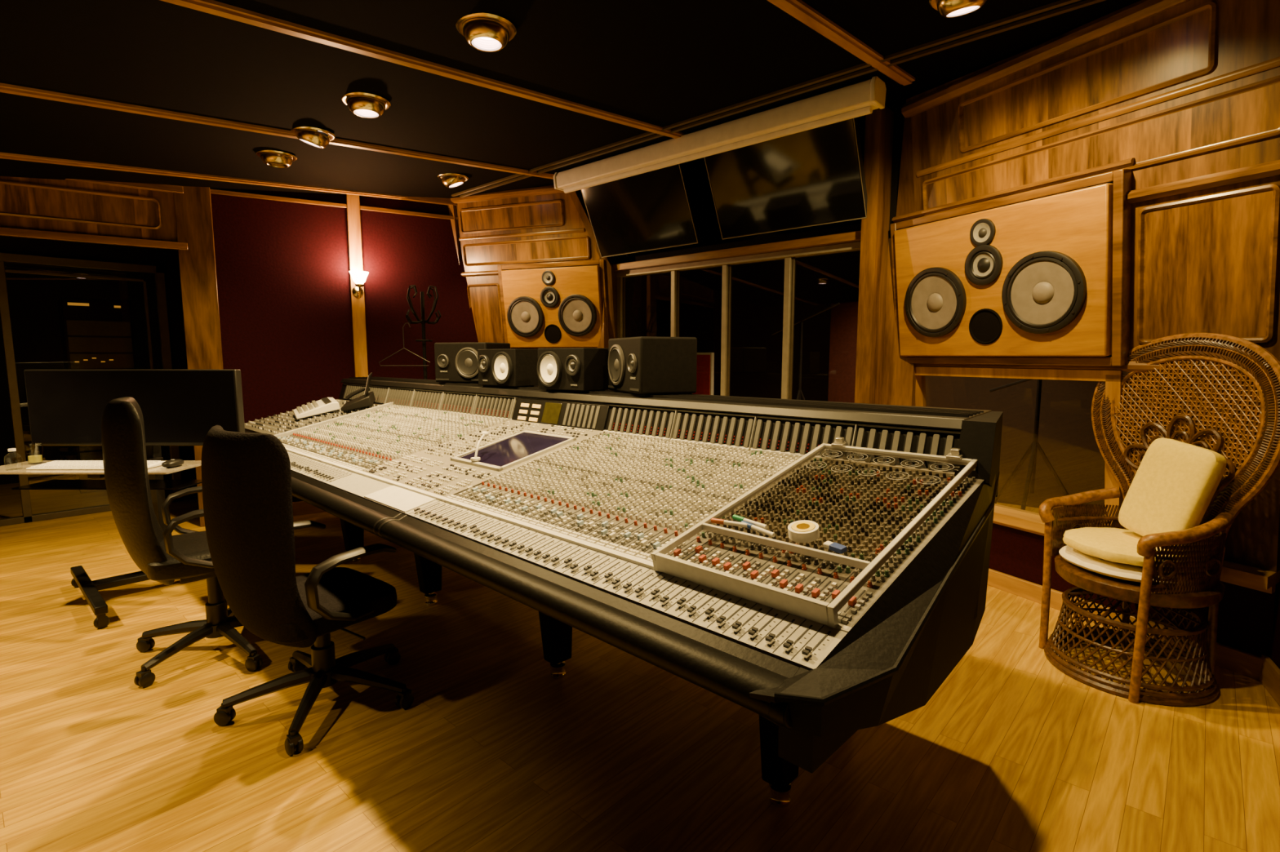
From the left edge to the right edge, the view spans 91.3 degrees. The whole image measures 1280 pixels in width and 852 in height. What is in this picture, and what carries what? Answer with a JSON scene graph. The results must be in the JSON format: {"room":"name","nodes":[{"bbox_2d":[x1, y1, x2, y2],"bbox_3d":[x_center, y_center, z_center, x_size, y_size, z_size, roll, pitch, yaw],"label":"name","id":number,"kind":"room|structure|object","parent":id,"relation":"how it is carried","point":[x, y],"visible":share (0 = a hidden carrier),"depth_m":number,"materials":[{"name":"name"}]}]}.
{"room":"studio","nodes":[
{"label":"studio","id":0,"kind":"room"},
{"bbox_2d":[0,235,198,500],"bbox_3d":[-4.832,-0.541,4.824,0.080,2.600,3.700,6,9,42],"label":"door frame","id":1,"kind":"structure","parent":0,"point":[168,259],"depth_m":5.35,"materials":[{"name":"brown wood"}]},
{"bbox_2d":[0,252,183,526],"bbox_3d":[-5.095,-0.239,4.506,0.060,2.070,2.830,6,9,42],"label":"door","id":2,"kind":"structure","parent":1,"relation":"in","point":[158,271],"depth_m":4.93,"materials":[{"name":"brown wood"}]},
{"bbox_2d":[0,176,478,502],"bbox_3d":[-3.242,-0.600,4.674,4.246,2.750,0.296,-4,7,-30],"label":"wall","id":3,"kind":"structure","parent":0,"point":[283,276],"depth_m":5.05,"materials":[{"name":"red fabric"}]},
{"bbox_2d":[0,180,162,229],"bbox_3d":[-4.169,-1.460,3.957,1.812,0.220,0.016,-5,8,-36],"label":"wall panel","id":4,"kind":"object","parent":3,"relation":"attached to","point":[18,199],"depth_m":4.23,"materials":[{"name":"brown wood"}]},
{"bbox_2d":[0,178,187,249],"bbox_3d":[-4.143,-1.445,3.957,2.052,0.450,0.050,-5,8,-36],"label":"trim","id":5,"kind":"structure","parent":3,"relation":"attached to","point":[10,232],"depth_m":4.31,"materials":[{"name":"brown wood"}]},
{"bbox_2d":[173,186,223,527],"bbox_3d":[-3.302,-0.533,4.749,0.220,2.600,0.150,-4,7,-30],"label":"trim","id":6,"kind":"structure","parent":3,"relation":"attached to","point":[193,207],"depth_m":4.63,"materials":[{"name":"brown wood"}]},
{"bbox_2d":[0,152,408,199],"bbox_3d":[-3.562,-1.555,3.632,0.072,0.522,6.020,6,9,42],"label":"trim","id":7,"kind":"structure","parent":3,"relation":"attached to","point":[2,155],"depth_m":4.16,"materials":[{"name":"brown wood"}]},
{"bbox_2d":[292,501,324,515],"bbox_3d":[-2.316,0.644,5.428,2.031,0.110,0.020,-4,7,-30],"label":"baseboard","id":8,"kind":"structure","parent":3,"relation":"attached to","point":[300,508],"depth_m":5.15,"materials":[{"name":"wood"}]},
{"bbox_2d":[209,188,458,220],"bbox_3d":[-2.318,-1.893,5.127,2.051,0.220,0.045,-4,7,-30],"label":"trim","id":9,"kind":"structure","parent":3,"relation":"attached to","point":[447,202],"depth_m":5.17,"materials":[{"name":"brown wood"}]},
{"bbox_2d":[346,194,368,377],"bbox_3d":[-2.351,-0.640,5.254,0.100,2.700,0.035,-4,7,-30],"label":"trim","id":10,"kind":"structure","parent":3,"relation":"attached to","point":[353,202],"depth_m":5.18,"materials":[{"name":"brown wood"}]},
{"bbox_2d":[348,271,368,297],"bbox_3d":[-2.288,-1.146,5.090,0.150,0.207,0.211,-4,7,-30],"label":"wall sconce","id":11,"kind":"object","parent":3,"relation":"attached to","point":[359,277],"visible":1,"depth_m":5.03,"materials":[{"name":"white glass"}]},
{"bbox_2d":[448,204,459,264],"bbox_3d":[-1.620,-0.700,5.824,0.080,2.701,0.385,2,7,20],"label":"trim","id":12,"kind":"structure","parent":3,"relation":"attached to","point":[451,208],"depth_m":5.55,"materials":[{"name":"brown wood"}]},
{"bbox_2d":[451,0,1079,196],"bbox_3d":[0.121,-1.795,3.790,4.650,0.014,0.024,6,9,42],"label":"trim","id":13,"kind":"structure","parent":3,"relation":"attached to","point":[1061,2],"depth_m":3.10,"materials":[{"name":"brown wood"}]},
{"bbox_2d":[459,0,1105,197],"bbox_3d":[0.175,-1.808,3.849,4.650,0.014,0.024,6,9,42],"label":"trim","id":14,"kind":"structure","parent":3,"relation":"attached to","point":[1086,2],"depth_m":3.11,"materials":[{"name":"brown wood"}]},
{"bbox_2d":[454,184,617,327],"bbox_3d":[-0.934,-0.723,5.615,1.610,2.785,0.435,2,7,20],"label":"wall","id":15,"kind":"structure","parent":0,"point":[572,220],"depth_m":5.34,"materials":[{"name":"brown wood"}]},
{"bbox_2d":[461,270,497,276],"bbox_3d":[-1.454,-1.363,5.592,0.500,0.042,0.033,2,7,20],"label":"trim","id":16,"kind":"structure","parent":15,"relation":"attached to","point":[495,272],"depth_m":5.57,"materials":[{"name":"brown wood"}]},
{"bbox_2d":[466,283,504,342],"bbox_3d":[-1.397,-1.004,5.671,0.340,0.555,0.087,2,7,20],"label":"wall panel","id":17,"kind":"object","parent":15,"relation":"attached to","point":[484,300],"depth_m":5.67,"materials":[{"name":"brown wood"}]},
{"bbox_2d":[450,185,564,203],"bbox_3d":[-1.156,-1.971,5.319,1.200,0.062,0.045,2,7,20],"label":"trim","id":18,"kind":"structure","parent":15,"relation":"attached to","point":[544,190],"depth_m":5.29,"materials":[{"name":"brown wood"}]},
{"bbox_2d":[458,200,564,233],"bbox_3d":[-1.115,-1.792,5.363,1.020,0.208,0.042,2,7,20],"label":"trim","id":19,"kind":"structure","parent":15,"relation":"attached to","point":[544,214],"depth_m":5.36,"materials":[{"name":"brown wood"}]},
{"bbox_2d":[457,227,584,241],"bbox_3d":[-1.080,-1.646,5.390,1.320,0.030,0.013,2,7,20],"label":"trim","id":20,"kind":"structure","parent":15,"relation":"attached to","point":[574,230],"depth_m":5.36,"materials":[{"name":"brown wood"}]},
{"bbox_2d":[462,235,590,266],"bbox_3d":[-0.999,-1.506,5.392,1.240,0.188,0.039,2,7,20],"label":"trim","id":21,"kind":"structure","parent":15,"relation":"attached to","point":[578,247],"depth_m":5.38,"materials":[{"name":"brown wood"}]},
{"bbox_2d":[497,259,608,349],"bbox_3d":[-0.751,-1.012,5.368,1.010,0.760,0.119,2,14,20],"label":"wall speaker","id":22,"kind":"object","parent":15,"relation":"attached to","point":[553,304],"visible":0.97,"depth_m":5.32,"materials":[{"name":"brown wood"}]},
{"bbox_2d":[568,190,617,338],"bbox_3d":[-0.350,-0.660,5.412,0.370,2.719,0.524,2,7,20],"label":"trim","id":23,"kind":"structure","parent":15,"relation":"attached to","point":[577,197],"depth_m":5.15,"materials":[{"name":"brown wood"}]},
{"bbox_2d":[0,0,1140,198],"bbox_3d":[-1.948,-1.536,2.760,11.200,0.649,7.100,6,9,42],"label":"ceiling","id":24,"kind":"structure","parent":0,"point":[660,63],"depth_m":2.81,"materials":[{"name":"black paint"}]},
{"bbox_2d":[255,150,297,168],"bbox_3d":[-2.258,-1.655,3.885,0.226,0.067,0.226,6,9,42],"label":"ceiling light","id":25,"kind":"object","parent":24,"relation":"attached to","point":[273,158],"visible":1,"depth_m":3.83,"materials":[{"name":"gold metal"}]},
{"bbox_2d":[0,82,554,179],"bbox_3d":[-2.599,-1.458,2.765,0.072,0.522,6.020,6,9,42],"label":"trim","id":26,"kind":"structure","parent":24,"relation":"attached to","point":[5,88],"depth_m":3.21,"materials":[{"name":"brown wood"}]},
{"bbox_2d":[290,126,335,148],"bbox_3d":[-1.828,-1.618,3.497,0.226,0.110,0.226,6,9,42],"label":"ceiling light","id":27,"kind":"object","parent":24,"relation":"attached to","point":[309,135],"visible":0.98,"depth_m":3.44,"materials":[{"name":"gold metal"}]},
{"bbox_2d":[341,92,391,118],"bbox_3d":[-1.339,-1.563,3.057,0.226,0.067,0.226,6,9,42],"label":"ceiling light","id":28,"kind":"object","parent":24,"relation":"attached to","point":[363,104],"visible":1,"depth_m":3.00,"materials":[{"name":"gold metal"}]},
{"bbox_2d":[160,0,686,138],"bbox_3d":[-1.636,-1.361,1.897,0.072,0.522,6.020,6,9,42],"label":"trim","id":29,"kind":"structure","parent":24,"relation":"attached to","point":[211,6],"depth_m":2.55,"materials":[{"name":"brown wood"}]},
{"bbox_2d":[437,173,468,187],"bbox_3d":[-1.407,-1.853,4.702,0.226,0.114,0.226,6,9,42],"label":"ceiling light","id":30,"kind":"object","parent":24,"relation":"attached to","point":[451,180],"visible":0.99,"depth_m":4.64,"materials":[{"name":"gold metal"}]},
{"bbox_2d":[455,13,516,52],"bbox_3d":[-0.584,-1.486,2.376,0.226,0.067,0.226,6,9,42],"label":"ceiling light","id":31,"kind":"object","parent":24,"relation":"attached to","point":[485,32],"visible":1,"depth_m":2.33,"materials":[{"name":"gold metal"}]},
{"bbox_2d":[553,75,886,193],"bbox_3d":[0.300,-1.755,3.957,2.450,0.154,0.150,6,9,42],"label":"projector screen","id":32,"kind":"object","parent":24,"relation":"attached to","point":[860,99],"visible":1,"depth_m":3.65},
{"bbox_2d":[767,0,915,85],"bbox_3d":[-0.651,-1.261,1.009,0.072,0.522,6.020,6,9,42],"label":"trim","id":33,"kind":"structure","parent":24,"relation":"attached to","point":[799,10],"depth_m":2.60,"materials":[{"name":"brown wood"}]},
{"bbox_2d":[928,0,986,17],"bbox_3d":[1.196,-1.581,2.318,0.226,0.100,0.226,6,9,42],"label":"ceiling light","id":34,"kind":"object","parent":24,"relation":"attached to","point":[946,8],"visible":1,"depth_m":2.31,"materials":[{"name":"gold metal"}]},
{"bbox_2d":[0,473,1279,851],"bbox_3d":[-1.276,0.924,3.781,11.200,0.080,9.100,6,9,42],"label":"floor","id":35,"kind":"structure","parent":0,"point":[491,752],"depth_m":2.07,"materials":[{"name":"brown wood"}]},
{"bbox_2d":[57,297,136,493],"bbox_3d":[-5.310,-0.311,6.180,0.516,1.840,0.500,6,9,44],"label":"equipment rack","id":36,"kind":"object","parent":35,"relation":"on","point":[96,334],"visible":0.49,"depth_m":5.94,"materials":[{"name":"black metal"}]},
{"bbox_2d":[0,445,201,628],"bbox_3d":[-2.676,0.379,3.436,1.076,1.080,1.062,0,6,0],"label":"desk","id":37,"kind":"object","parent":35,"relation":"on","point":[89,588],"visible":0.41,"depth_m":3.16,"materials":[{"name":"black paint"}]},
{"bbox_2d":[4,448,22,470],"bbox_3d":[-2.998,0.158,2.989,0.062,0.100,0.062,0,6,0],"label":"water bottle","id":38,"kind":"object","parent":37,"relation":"on","point":[11,449],"visible":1,"depth_m":2.98,"materials":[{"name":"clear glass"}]},
{"bbox_2d":[24,443,43,463],"bbox_3d":[-3.048,0.138,3.147,0.068,0.096,0.068,0,6,0],"label":"drinking glass","id":39,"kind":"object","parent":37,"relation":"on","point":[32,459],"visible":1,"depth_m":3.13,"materials":[{"name":"yellow glass"}]},
{"bbox_2d":[26,460,164,470],"bbox_3d":[-2.648,0.190,3.053,0.560,0.022,0.150,0,6,0],"label":"keyboard","id":40,"kind":"object","parent":37,"relation":"on","point":[55,464],"visible":0.61,"depth_m":3.02,"materials":[{"name":"white plastic"}]},
{"bbox_2d":[0,460,201,474],"bbox_3d":[-2.688,0.203,3.084,0.960,0.008,0.340,0,6,0],"label":"shelf","id":41,"kind":"object","parent":37,"relation":"attached to","point":[187,464],"depth_m":2.97,"materials":[{"name":"wood"}]},
{"bbox_2d":[11,480,201,489],"bbox_3d":[-2.658,0.295,3.155,0.820,0.006,0.220,0,6,0],"label":"shelf","id":42,"kind":"object","parent":37,"relation":"attached to","point":[51,484],"depth_m":3.12,"materials":[{"name":"brown wood"}]},
{"bbox_2d":[23,369,244,445],"bbox_3d":[-2.648,-0.097,3.284,1.100,0.400,0.052,0,6,0],"label":"computer monitor","id":43,"kind":"object","parent":37,"relation":"attached to","point":[66,407],"visible":0.95,"depth_m":3.25,"materials":[{"name":"black plastic"}]},
{"bbox_2d":[161,459,183,467],"bbox_3d":[-2.288,0.182,3.062,0.064,0.036,0.110,0,6,0],"label":"computer mouse","id":44,"kind":"object","parent":37,"relation":"on","point":[172,463],"visible":1,"depth_m":3.03,"materials":[{"name":"black plastic"}]},
{"bbox_2d":[101,396,262,687],"bbox_3d":[-1.862,0.434,2.723,0.679,1.128,0.664,-5,8,-38],"label":"office chair","id":45,"kind":"object","parent":35,"relation":"on","point":[164,557],"visible":0.86,"depth_m":2.46,"materials":[{"name":"black leather"}]},
{"bbox_2d":[201,425,413,755],"bbox_3d":[-1.205,0.513,2.332,0.647,1.058,0.673,5,8,37],"label":"office chair","id":46,"kind":"object","parent":35,"relation":"on","point":[250,526],"visible":1,"depth_m":2.04,"materials":[{"name":"black fabric"}]},
{"bbox_2d":[404,284,441,379],"bbox_3d":[-1.710,-0.185,5.003,0.369,1.840,0.369,6,9,42],"label":"coat rack","id":47,"kind":"object","parent":35,"relation":"on","point":[423,321],"visible":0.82,"depth_m":4.92,"materials":[{"name":"black metal"}]},
{"bbox_2d":[378,323,430,365],"bbox_3d":[-1.824,-0.629,4.826,0.403,0.330,0.006,0,6,2],"label":"clothes hanger","id":48,"kind":"object","parent":47,"relation":"hanging from","point":[405,323],"visible":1,"depth_m":4.83,"materials":[{"name":"metal"}]},
{"bbox_2d":[244,377,1003,808],"bbox_3d":[-0.951,0.389,3.123,4.816,1.130,1.358,6,9,44],"label":"mixing console","id":49,"kind":"object","parent":35,"relation":"on","point":[564,509],"visible":0.89,"depth_m":1.81,"materials":[{"name":"black paint"}]},
{"bbox_2d":[293,397,340,419],"bbox_3d":[-2.309,-0.131,4.456,0.276,0.126,0.344,-4,8,-32],"label":"controller","id":50,"kind":"object","parent":49,"relation":"on","point":[325,405],"visible":1,"depth_m":4.35,"materials":[{"name":"white plastic"}]},
{"bbox_2d":[341,372,375,411],"bbox_3d":[-1.969,-0.243,4.361,0.198,0.261,0.228,-2,7,-16],"label":"desk phone","id":51,"kind":"object","parent":49,"relation":"on","point":[367,399],"visible":1,"depth_m":4.29,"materials":[{"name":"black plastic"}]},
{"bbox_2d":[434,342,510,382],"bbox_3d":[-1.079,-0.409,4.027,0.390,0.250,0.295,2,7,21],"label":"speaker","id":52,"kind":"object","parent":49,"relation":"on","point":[455,362],"visible":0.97,"depth_m":3.91},
{"bbox_2d":[470,431,488,461],"bbox_3d":[-0.683,0.084,2.675,0.040,0.110,0.151,1,6,8],"label":"gooseneck microphone","id":53,"kind":"object","parent":49,"relation":"on","point":[484,433],"visible":1,"depth_m":2.64,"materials":[{"name":"beige plastic"}]},
{"bbox_2d":[477,348,538,386],"bbox_3d":[-0.750,-0.337,3.579,0.360,0.205,0.222,6,9,42],"label":"speaker","id":54,"kind":"object","parent":49,"relation":"on","point":[515,367],"visible":0.98,"depth_m":3.47},
{"bbox_2d":[537,347,608,391],"bbox_3d":[-0.336,-0.289,3.153,0.345,0.205,0.222,6,9,42],"label":"speaker","id":55,"kind":"object","parent":49,"relation":"on","point":[575,369],"visible":0.98,"depth_m":3.05},
{"bbox_2d":[608,336,697,395],"bbox_3d":[0.044,-0.285,2.917,0.295,0.250,0.390,-3,7,-24],"label":"speaker","id":56,"kind":"object","parent":49,"relation":"on","point":[641,365],"visible":1,"depth_m":2.76},
{"bbox_2d":[650,436,977,628],"bbox_3d":[0.495,0.210,1.641,0.475,0.254,0.859,6,9,44],"label":"mixer","id":57,"kind":"object","parent":49,"relation":"on","point":[820,611],"visible":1,"depth_m":1.44,"materials":[{"name":"silver paint"}]},
{"bbox_2d":[711,518,746,528],"bbox_3d":[0.232,0.249,1.601,0.110,0.015,0.013,5,8,36],"label":"marker pen","id":58,"kind":"object","parent":57,"relation":"on","point":[716,521],"visible":1,"depth_m":1.60,"materials":[{"name":"orange"}]},
{"bbox_2d":[732,515,768,528],"bbox_3d":[0.279,0.244,1.592,0.013,0.015,0.110,-5,8,-38],"label":"marker pen","id":59,"kind":"object","parent":57,"relation":"on","point":[736,517],"visible":0.88,"depth_m":1.59,"materials":[{"name":"green"}]},
{"bbox_2d":[741,520,775,537],"bbox_3d":[0.291,0.254,1.547,0.013,0.017,0.110,-4,8,-34],"label":"marker pen","id":60,"kind":"object","parent":57,"relation":"on","point":[749,526],"visible":0.99,"depth_m":1.54,"materials":[{"name":"blue"}]},
{"bbox_2d":[787,520,819,542],"bbox_3d":[0.389,0.250,1.487,0.072,0.039,0.075,5,8,38],"label":"tape roll","id":61,"kind":"object","parent":57,"relation":"on","point":[802,531],"visible":1,"depth_m":1.47,"materials":[{"name":"white paper"}]},
{"bbox_2d":[823,541,847,554],"bbox_3d":[0.438,0.272,1.405,0.022,0.016,0.052,-4,8,-34],"label":"eraser","id":62,"kind":"object","parent":57,"relation":"on","point":[835,547],"visible":1,"depth_m":1.40,"materials":[{"name":"blue rubber"}]},
{"bbox_2d":[692,352,714,395],"bbox_3d":[0.569,-0.003,5.725,0.220,1.330,0.046,6,9,42],"label":"divider","id":63,"kind":"object","parent":35,"relation":"on","point":[705,361],"visible":0.24,"depth_m":5.62,"materials":[{"name":"red fabric"}]},
{"bbox_2d":[771,302,839,399],"bbox_3d":[1.385,-0.211,5.633,0.751,1.754,0.654,6,9,42],"label":"tripod stand","id":64,"kind":"object","parent":35,"relation":"on","point":[799,395],"visible":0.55,"depth_m":5.65,"materials":[{"name":"metal"}]},
{"bbox_2d":[827,301,858,403],"bbox_3d":[2.088,-0.249,5.810,0.800,1.800,0.240,6,9,42],"label":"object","id":65,"kind":"object","parent":35,"relation":"on","point":[844,316],"visible":0.12,"depth_m":5.87,"materials":[{"name":"fabric"}]},
{"bbox_2d":[989,378,1085,524],"bbox_3d":[2.659,0.172,4.243,0.750,1.306,0.653,6,9,42],"label":"tripod stand","id":66,"kind":"object","parent":35,"relation":"on","point":[1034,446],"visible":0.6,"depth_m":4.30,"materials":[{"name":"metal"}]},
{"bbox_2d":[1038,333,1279,706],"bbox_3d":[2.029,0.322,2.562,0.574,1.394,0.778,0,6,4],"label":"wicker chair","id":67,"kind":"object","parent":35,"relation":"on","point":[1197,566],"visible":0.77,"depth_m":2.42,"materials":[{"name":"brown wicker"}]},
{"bbox_2d":[1058,545,1177,583],"bbox_3d":[1.999,0.556,2.555,0.461,0.058,0.461,-1,6,-8],"label":"seat cushion","id":68,"kind":"object","parent":67,"relation":"on","point":[1111,569],"visible":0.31,"depth_m":2.46,"materials":[{"name":"white fabric"}]},
{"bbox_2d":[1062,527,1176,567],"bbox_3d":[1.980,0.488,2.545,0.421,0.078,0.431,-1,6,-8],"label":"seat cushion","id":69,"kind":"object","parent":68,"relation":"on","point":[1118,545],"visible":0.62,"depth_m":2.50,"materials":[{"name":"beige fabric"}]},
{"bbox_2d":[1118,438,1226,546],"bbox_3d":[2.068,0.258,2.444,0.155,0.408,0.308,-1,6,-6],"label":"cushion","id":70,"kind":"object","parent":69,"relation":"on","point":[1173,486],"visible":0.82,"depth_m":2.40,"materials":[{"name":"beige fabric"}]},
{"bbox_2d":[613,106,915,406],"bbox_3d":[0.646,-0.643,4.615,2.700,2.850,0.070,6,9,42],"label":"wall","id":71,"kind":"structure","parent":0,"point":[899,377],"depth_m":3.94,"materials":[{"name":"brown wood"}]},
{"bbox_2d":[596,299,608,348],"bbox_3d":[-0.294,-0.300,5.362,0.120,2.000,0.150,6,9,42],"label":"trim","id":72,"kind":"structure","parent":71,"relation":"attached to","point":[603,342],"depth_m":5.22,"materials":[{"name":"brown wood"}]},
{"bbox_2d":[580,163,701,257],"bbox_3d":[0.005,-1.596,4.696,0.980,0.534,0.330,6,9,42],"label":"television","id":73,"kind":"object","parent":71,"relation":"attached to","point":[654,210],"visible":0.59,"depth_m":4.61,"materials":[{"name":"black paint"}]},
{"bbox_2d":[613,231,861,271],"bbox_3d":[0.571,-1.235,4.509,2.360,0.050,0.090,6,9,42],"label":"trim","id":74,"kind":"structure","parent":71,"relation":"attached to","point":[851,237],"depth_m":4.30,"materials":[{"name":"brown wood"}]},
{"bbox_2d":[616,240,860,399],"bbox_3d":[0.626,-0.616,4.596,2.178,1.200,0.070,6,9,42],"label":"window","id":75,"kind":"structure","parent":71,"relation":"in","point":[789,256],"depth_m":4.53,"materials":[{"name":"wood"}]},
{"bbox_2d":[704,117,867,239],"bbox_3d":[0.898,-1.506,3.891,1.010,0.534,0.330,6,9,42],"label":"television","id":76,"kind":"object","parent":71,"relation":"attached to","point":[815,176],"visible":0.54,"depth_m":3.81,"materials":[{"name":"black paint"}]},
{"bbox_2d":[854,105,893,404],"bbox_3d":[1.396,-0.484,3.779,0.090,2.720,0.200,6,9,42],"label":"trim","id":77,"kind":"structure","parent":71,"relation":"attached to","point":[879,124],"depth_m":3.67,"materials":[{"name":"brown wood"}]},
{"bbox_2d":[640,250,1105,515],"bbox_3d":[2.858,-0.799,5.779,7.600,2.900,0.080,6,9,42],"label":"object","id":78,"kind":"structure","parent":0,"point":[1066,437],"depth_m":6.59,"materials":[{"name":"glass"}]},
{"bbox_2d":[895,0,1279,657],"bbox_3d":[1.966,-0.447,3.150,0.435,2.785,1.940,-3,7,-26],"label":"wall","id":79,"kind":"structure","parent":0,"point":[1248,33],"depth_m":2.53,"materials":[{"name":"brown wood"}]},
{"bbox_2d":[890,168,1131,366],"bbox_3d":[1.784,-0.724,3.195,0.119,0.820,1.215,-11,11,-24],"label":"wall speaker","id":80,"kind":"object","parent":79,"relation":"attached to","point":[1042,276],"visible":1,"depth_m":3.00,"materials":[{"name":"brown wood"}]},
{"bbox_2d":[892,157,1134,222],"bbox_3d":[1.772,-1.159,3.143,0.032,0.032,1.240,-3,7,-26],"label":"trim","id":81,"kind":"structure","parent":79,"relation":"attached to","point":[1131,162],"depth_m":2.99,"materials":[{"name":"brown wood"}]},
{"bbox_2d":[915,366,1124,528],"bbox_3d":[1.952,0.076,3.358,0.192,0.795,1.160,-3,7,-26],"label":"trim","id":82,"kind":"structure","parent":79,"relation":"attached to","point":[1113,379],"depth_m":3.02,"materials":[{"name":"brown wood"}]},
{"bbox_2d":[901,0,1191,118],"bbox_3d":[1.833,-1.679,2.768,0.056,0.073,1.620,-3,7,-26],"label":"trim","id":83,"kind":"structure","parent":79,"relation":"attached to","point":[1138,11],"depth_m":2.78,"materials":[{"name":"brown wood"}]},
{"bbox_2d":[958,0,1218,152],"bbox_3d":[1.887,-1.492,2.771,0.047,0.248,1.060,-3,7,-26],"label":"wall panel","id":84,"kind":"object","parent":79,"relation":"attached to","point":[1180,47],"depth_m":2.65,"materials":[{"name":"brown wood"}]},
{"bbox_2d":[915,360,1273,375],"bbox_3d":[1.982,-0.296,3.062,0.034,0.052,1.740,-3,7,-26],"label":"trim","id":85,"kind":"structure","parent":79,"relation":"attached to","point":[1132,366],"depth_m":2.87,"materials":[{"name":"brown wood"}]},
{"bbox_2d":[916,56,1279,177],"bbox_3d":[1.901,-1.336,2.811,0.015,0.030,1.570,-3,7,-26],"label":"trim","id":86,"kind":"structure","parent":79,"relation":"attached to","point":[1273,63],"depth_m":2.60,"materials":[{"name":"brown wood"}]},
{"bbox_2d":[921,75,1279,216],"bbox_3d":[1.916,-1.195,2.835,0.040,0.198,1.510,-3,7,-26],"label":"wall panel","id":87,"kind":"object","parent":79,"relation":"attached to","point":[1251,113],"depth_m":2.56,"materials":[{"name":"brown wood"}]},
{"bbox_2d":[986,568,1262,680],"bbox_3d":[2.085,0.883,3.357,0.032,0.101,1.940,-3,7,-26],"label":"baseboard","id":88,"kind":"structure","parent":79,"relation":"attached to","point":[1247,664],"depth_m":2.98,"materials":[{"name":"brown wood"}]},
{"bbox_2d":[992,503,1279,594],"bbox_3d":[2.043,0.508,3.294,0.135,0.091,1.940,-3,7,-26],"label":"trim","id":89,"kind":"structure","parent":79,"relation":"attached to","point":[1250,577],"depth_m":2.52,"materials":[{"name":"brown wood"}]},
{"bbox_2d":[1126,160,1279,203],"bbox_3d":[2.159,-0.935,2.395,0.044,0.052,0.520,-3,7,-26],"label":"trim","id":90,"kind":"structure","parent":79,"relation":"attached to","point":[1269,169],"depth_m":2.37,"materials":[{"name":"brown wood"}]},
{"bbox_2d":[1137,183,1279,344],"bbox_3d":[2.209,-0.609,2.456,0.089,0.565,0.440,-3,7,-26],"label":"wall panel","id":91,"kind":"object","parent":79,"relation":"attached to","point":[1209,264],"depth_m":2.43,"materials":[{"name":"brown wood"}]},
{"bbox_2d":[1269,581,1279,669],"bbox_3d":[0.994,-0.040,-0.316,0.082,2.750,6.196,4,7,30],"label":"wall","id":92,"kind":"structure","parent":0,"point":[1274,655],"depth_m":2.44,"materials":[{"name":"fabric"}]},
{"bbox_2d":[1259,654,1279,706],"bbox_3d":[0.975,1.264,-0.103,0.024,0.110,6.100,4,7,30],"label":"baseboard","id":93,"kind":"structure","parent":92,"relation":"attached to","point":[1269,677],"depth_m":2.42,"materials":[{"name":"brown wood"}]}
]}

